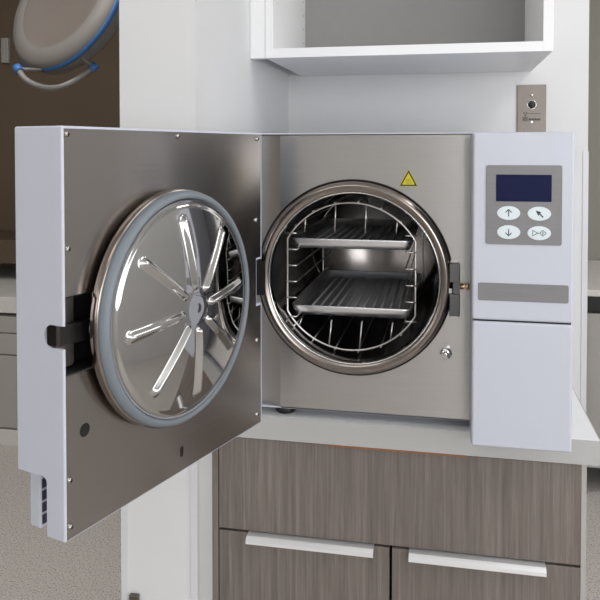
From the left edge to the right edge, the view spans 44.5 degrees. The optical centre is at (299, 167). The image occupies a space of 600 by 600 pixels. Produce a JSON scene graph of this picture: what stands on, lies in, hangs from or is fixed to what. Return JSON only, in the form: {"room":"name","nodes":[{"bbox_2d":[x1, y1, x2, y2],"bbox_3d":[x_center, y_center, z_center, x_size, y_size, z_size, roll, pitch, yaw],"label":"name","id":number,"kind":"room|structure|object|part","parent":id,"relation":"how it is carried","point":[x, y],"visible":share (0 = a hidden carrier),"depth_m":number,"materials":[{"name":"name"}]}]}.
{"room":"dental clinic","nodes":[
{"label":"dental clinic","id":0,"kind":"room"},
{"bbox_2d":[119,0,288,599],"bbox_3d":[-0.144,-0.004,1.539,0.125,2.600,0.800,0,1,11],"label":"wall partition","id":1,"kind":"structure","parent":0,"point":[184,64],"depth_m":1.16,"materials":[{"name":"white paint"}]},
{"bbox_2d":[121,504,127,599],"bbox_3d":[-0.280,0.643,1.179,0.011,1.325,0.011,0,1,11],"label":"trim","id":2,"kind":"structure","parent":1,"relation":"attached to","point":[124,510],"depth_m":1.17,"materials":[{"name":"white plastic"}]},
{"bbox_2d":[129,593,139,599],"bbox_3d":[-0.264,0.728,1.170,0.016,0.096,0.008,0,1,11],"label":"steel plate","id":3,"kind":"object","parent":1,"relation":"attached to","point":[133,596],"visible":1,"depth_m":1.17,"materials":[{"name":"silver metal"}]},
{"bbox_2d":[190,461,199,599],"bbox_3d":[-0.165,0.643,1.156,0.011,1.325,0.011,0,1,11],"label":"trim","id":4,"kind":"structure","parent":1,"relation":"attached to","point":[194,468],"depth_m":1.15,"materials":[{"name":"white plastic"}]},
{"bbox_2d":[0,444,599,599],"bbox_3d":[-0.293,1.339,0.858,5.300,0.050,6.000,0,1,11],"label":"floor","id":5,"kind":"structure","parent":0,"point":[34,565],"depth_m":2.43,"materials":[{"name":"plastic"}]},
{"bbox_2d":[0,268,17,445],"bbox_3d":[-1.356,0.906,3.669,1.140,0.672,0.730,0,1,11],"label":"base cabinet","id":6,"kind":"object","parent":5,"relation":"on","point":[8,319],"visible":0.02,"depth_m":3.30,"materials":[{"name":"grey wood"}]},
{"bbox_2d":[0,268,15,312],"bbox_3d":[-1.356,0.607,3.662,1.140,0.072,0.730,0,1,11],"label":"countertop","id":7,"kind":"structure","parent":6,"relation":"on","point":[7,275],"depth_m":3.44,"materials":[{"name":"white stone"}]},
{"bbox_3d":[-1.156,0.794,3.270,0.540,0.093,0.019,0,1,11],"label":"drawer","id":8,"kind":"part","parent":6,"relation":"part of","materials":[{"name":"grey wood"}]},
{"bbox_3d":[-1.156,0.706,3.268,0.540,0.073,0.019,0,1,11],"label":"drawer","id":9,"kind":"part","parent":6,"relation":"part of","materials":[{"name":"grey wood"}]},
{"bbox_3d":[-1.156,1.009,3.276,0.540,0.327,0.019,0,1,11],"label":"drawer","id":10,"kind":"part","parent":6,"relation":"part of","materials":[{"name":"grey wood"}]},
{"bbox_2d":[212,437,586,599],"bbox_3d":[0.200,0.868,1.459,0.590,0.861,0.616,0,1,11],"label":"base cabinet","id":11,"kind":"object","parent":5,"relation":"on","point":[291,520],"visible":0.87,"depth_m":1.17,"materials":[{"name":"brown wood"}]},
{"bbox_3d":[0.005,0.754,1.207,0.282,0.300,0.019,0,1,11],"label":"drawer","id":12,"kind":"part","parent":11,"relation":"part of","materials":[{"name":"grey wood"}]},
{"bbox_3d":[0.016,0.609,1.191,0.208,0.012,0.032,0,1,11],"label":"handle","id":13,"kind":"part","parent":11,"relation":"part of","materials":[{"name":"metal"}]},
{"bbox_2d":[237,387,599,465],"bbox_3d":[0.211,0.417,1.451,0.608,0.038,0.611,0,1,11],"label":"countertop","id":14,"kind":"structure","parent":11,"relation":"on","point":[442,436],"depth_m":1.16,"materials":[{"name":"grey"}]},
{"bbox_2d":[15,126,574,541],"bbox_3d":[0.097,0.175,1.168,0.615,0.460,0.981,0,1,11],"label":"autoclave","id":15,"kind":"object","parent":14,"relation":"on","point":[155,329],"visible":1,"depth_m":1.02,"materials":[{"name":"white metal"}]},
{"bbox_3d":[-0.234,0.170,0.767,0.018,0.020,0.060,1,2,36],"label":"latch lever","id":16,"kind":"part","parent":15,"relation":"part of","materials":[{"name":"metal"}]},
{"bbox_3d":[-0.176,0.164,0.916,0.070,0.422,0.377,1,2,29],"label":"door","id":17,"kind":"part","parent":15,"relation":"part of","materials":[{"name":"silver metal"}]},
{"bbox_3d":[-0.126,0.166,0.866,0.021,0.256,0.256,1,2,29],"label":"pressed plate","id":18,"kind":"part","parent":15,"relation":"part of","materials":[{"name":"metal"}]},
{"bbox_3d":[-0.078,0.162,1.133,0.070,0.049,0.118,0,1,11],"label":"hinge arm","id":19,"kind":"part","parent":15,"relation":"part of","materials":[{"name":"black metal"}]},
{"bbox_2d":[286,194,423,352],"bbox_3d":[0.117,0.173,1.366,0.213,0.247,0.362,0,1,11],"label":"rack","id":20,"kind":"object","parent":15,"relation":"in","point":[338,202],"visible":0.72,"depth_m":1.21,"materials":[{"name":"metal"}]},
{"bbox_3d":[0.030,0.157,1.381,0.019,0.003,0.358,0,1,14],"label":"tray rail","id":21,"kind":"part","parent":20,"relation":"part of","materials":[{"name":"metal"}]},
{"bbox_3d":[0.030,0.210,1.383,0.019,0.003,0.358,0,1,14],"label":"tray rail","id":22,"kind":"part","parent":20,"relation":"part of","materials":[{"name":"metal"}]},
{"bbox_3d":[0.030,0.184,1.382,0.019,0.003,0.358,0,1,14],"label":"tray rail","id":23,"kind":"part","parent":20,"relation":"part of","materials":[{"name":"metal"}]},
{"bbox_3d":[0.030,0.104,1.380,0.019,0.003,0.358,0,1,14],"label":"tray rail","id":24,"kind":"part","parent":20,"relation":"part of","materials":[{"name":"metal"}]},
{"bbox_2d":[292,218,418,249],"bbox_3d":[0.118,0.121,1.371,0.202,0.017,0.360,0,1,11],"label":"tray","id":25,"kind":"object","parent":20,"relation":"on","point":[380,234],"visible":0.93,"depth_m":1.36,"materials":[{"name":"metal"}]},
{"bbox_2d":[292,270,420,318],"bbox_3d":[0.118,0.232,1.374,0.202,0.017,0.360,0,1,11],"label":"tray","id":26,"kind":"object","parent":20,"relation":"on","point":[380,294],"visible":0.96,"depth_m":1.36,"materials":[{"name":"metal"}]},
{"bbox_3d":[0.152,0.169,1.540,0.213,0.244,0.003,0,1,11],"label":"frame","id":27,"kind":"part","parent":20,"relation":"part of","materials":[{"name":"metal"}]},
{"bbox_3d":[0.204,0.211,1.348,0.019,0.003,0.358,0,1,9],"label":"tray rail","id":28,"kind":"part","parent":20,"relation":"part of","materials":[{"name":"metal"}]},
{"bbox_3d":[0.204,0.184,1.347,0.019,0.003,0.358,0,1,9],"label":"tray rail","id":29,"kind":"part","parent":20,"relation":"part of","materials":[{"name":"metal"}]},
{"bbox_3d":[0.212,0.158,1.345,0.019,0.003,0.358,0,1,11],"label":"tray rail","id":30,"kind":"part","parent":20,"relation":"part of","materials":[{"name":"metal"}]},
{"bbox_3d":[0.204,0.104,1.345,0.019,0.003,0.358,0,1,9],"label":"tray rail","id":31,"kind":"part","parent":20,"relation":"part of","materials":[{"name":"metal"}]},
{"bbox_3d":[0.072,0.170,1.171,0.400,0.443,0.024,0,2,16],"label":"plate","id":32,"kind":"part","parent":15,"relation":"part of","materials":[{"name":"metal"}]},
{"bbox_3d":[0.326,0.082,1.095,0.138,0.267,0.130,0,1,11],"label":"control panel","id":33,"kind":"part","parent":15,"relation":"part of","materials":[{"name":"white plastic"}]},
{"bbox_3d":[0.273,0.610,1.139,0.206,0.012,0.032,0,1,11],"label":"handle","id":34,"kind":"part","parent":11,"relation":"part of","materials":[{"name":"metal"}]},
{"bbox_3d":[0.287,0.756,1.151,0.284,0.300,0.019,0,1,11],"label":"drawer","id":35,"kind":"part","parent":11,"relation":"part of","materials":[{"name":"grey wood"}]},
{"bbox_3d":[0.488,0.869,1.409,0.007,0.861,0.598,0,1,11],"label":"panel","id":36,"kind":"part","parent":11,"relation":"part of","materials":[{"name":"grey laminate"}]},
{"bbox_2d":[586,260,599,467],"bbox_3d":[1.823,0.859,3.067,1.430,0.797,0.790,0,1,11],"label":"desk","id":37,"kind":"object","parent":5,"relation":"on","point":[593,279],"visible":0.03,"depth_m":2.83,"materials":[{"name":"grey plastic"}]},
{"bbox_3d":[1.161,0.868,3.201,0.040,0.772,0.750,0,1,11],"label":"panel","id":38,"kind":"part","parent":37,"relation":"part of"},
{"bbox_2d":[0,0,599,312],"bbox_3d":[0.310,-0.061,3.814,5.300,2.600,0.100,0,1,11],"label":"wall","id":39,"kind":"structure","parent":0,"point":[94,101],"depth_m":4.07,"materials":[{"name":"beige paint"}]},
{"bbox_2d":[1,38,9,62],"bbox_3d":[-1.660,-0.660,4.133,0.045,0.140,0.021,0,1,11],"label":"wall switch","id":40,"kind":"object","parent":39,"relation":"attached to","point":[5,42],"visible":1,"depth_m":4.12,"materials":[{"name":"white plastic"}]},
{"bbox_2d":[0,230,15,263],"bbox_3d":[-1.318,0.418,3.848,1.100,0.120,0.400,0,1,11],"label":"wall shelf","id":41,"kind":"object","parent":39,"relation":"attached to","point":[7,237],"visible":0.02,"depth_m":3.68,"materials":[{"name":"brown wood"}]},
{"bbox_2d":[289,0,588,401],"bbox_3d":[0.325,-0.010,1.792,0.694,2.600,0.120,0,1,11],"label":"wall","id":42,"kind":"structure","parent":0,"point":[474,101],"depth_m":1.71,"materials":[{"name":"white paint"}]},
{"bbox_2d":[250,0,553,75],"bbox_3d":[0.216,-0.586,1.552,0.569,0.737,0.357,0,1,11],"label":"upper cabinet","id":43,"kind":"object","parent":42,"relation":"attached to","point":[303,37],"visible":1,"depth_m":1.65,"materials":[{"name":"white laminate"}]},
{"bbox_3d":[-0.025,-0.587,1.601,0.016,0.737,0.357,0,1,11],"label":"panel","id":44,"kind":"part","parent":43,"relation":"part of","materials":[{"name":"white laminate"}]},
{"bbox_3d":[0.230,-0.227,1.559,0.505,0.018,0.357,0,1,11],"label":"panel","id":45,"kind":"part","parent":43,"relation":"part of","materials":[{"name":"white laminate"}]},
{"bbox_3d":[0.261,-0.590,1.702,0.505,0.700,0.008,0,1,11],"label":"panel","id":46,"kind":"part","parent":43,"relation":"part of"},
{"bbox_3d":[0.486,-0.585,1.498,0.018,0.737,0.357,0,1,11],"label":"panel","id":47,"kind":"part","parent":43,"relation":"part of","materials":[{"name":"white laminate"}]},
{"bbox_2d":[516,84,545,131],"bbox_3d":[0.531,-0.134,1.682,0.065,0.113,0.008,0,1,11],"label":"wall plate","id":48,"kind":"object","parent":42,"relation":"attached to","point":[531,99],"visible":0.94,"depth_m":1.68,"materials":[{"name":"metal"}]},
{"bbox_2d":[581,151,588,411],"bbox_3d":[0.650,0.628,1.685,0.012,1.330,0.012,0,1,11],"label":"trim","id":49,"kind":"structure","parent":42,"relation":"attached to","point":[585,153],"depth_m":1.67,"materials":[{"name":"white plastic"}]},
{"bbox_3d":[-0.293,-1.310,0.791,5.300,0.050,6.000,0,1,11],"label":"ceiling","id":50,"kind":"structure","parent":0,"visible":0},
{"bbox_2d":[12,0,118,90],"bbox_3d":[-0.881,-0.808,2.806,0.570,1.054,0.411,0,1,9],"label":"lamp","id":51,"kind":"object","parent":50,"relation":"hanging from","point":[51,37],"visible":0.98,"depth_m":2.72,"materials":[{"name":"grey"}]}
]}

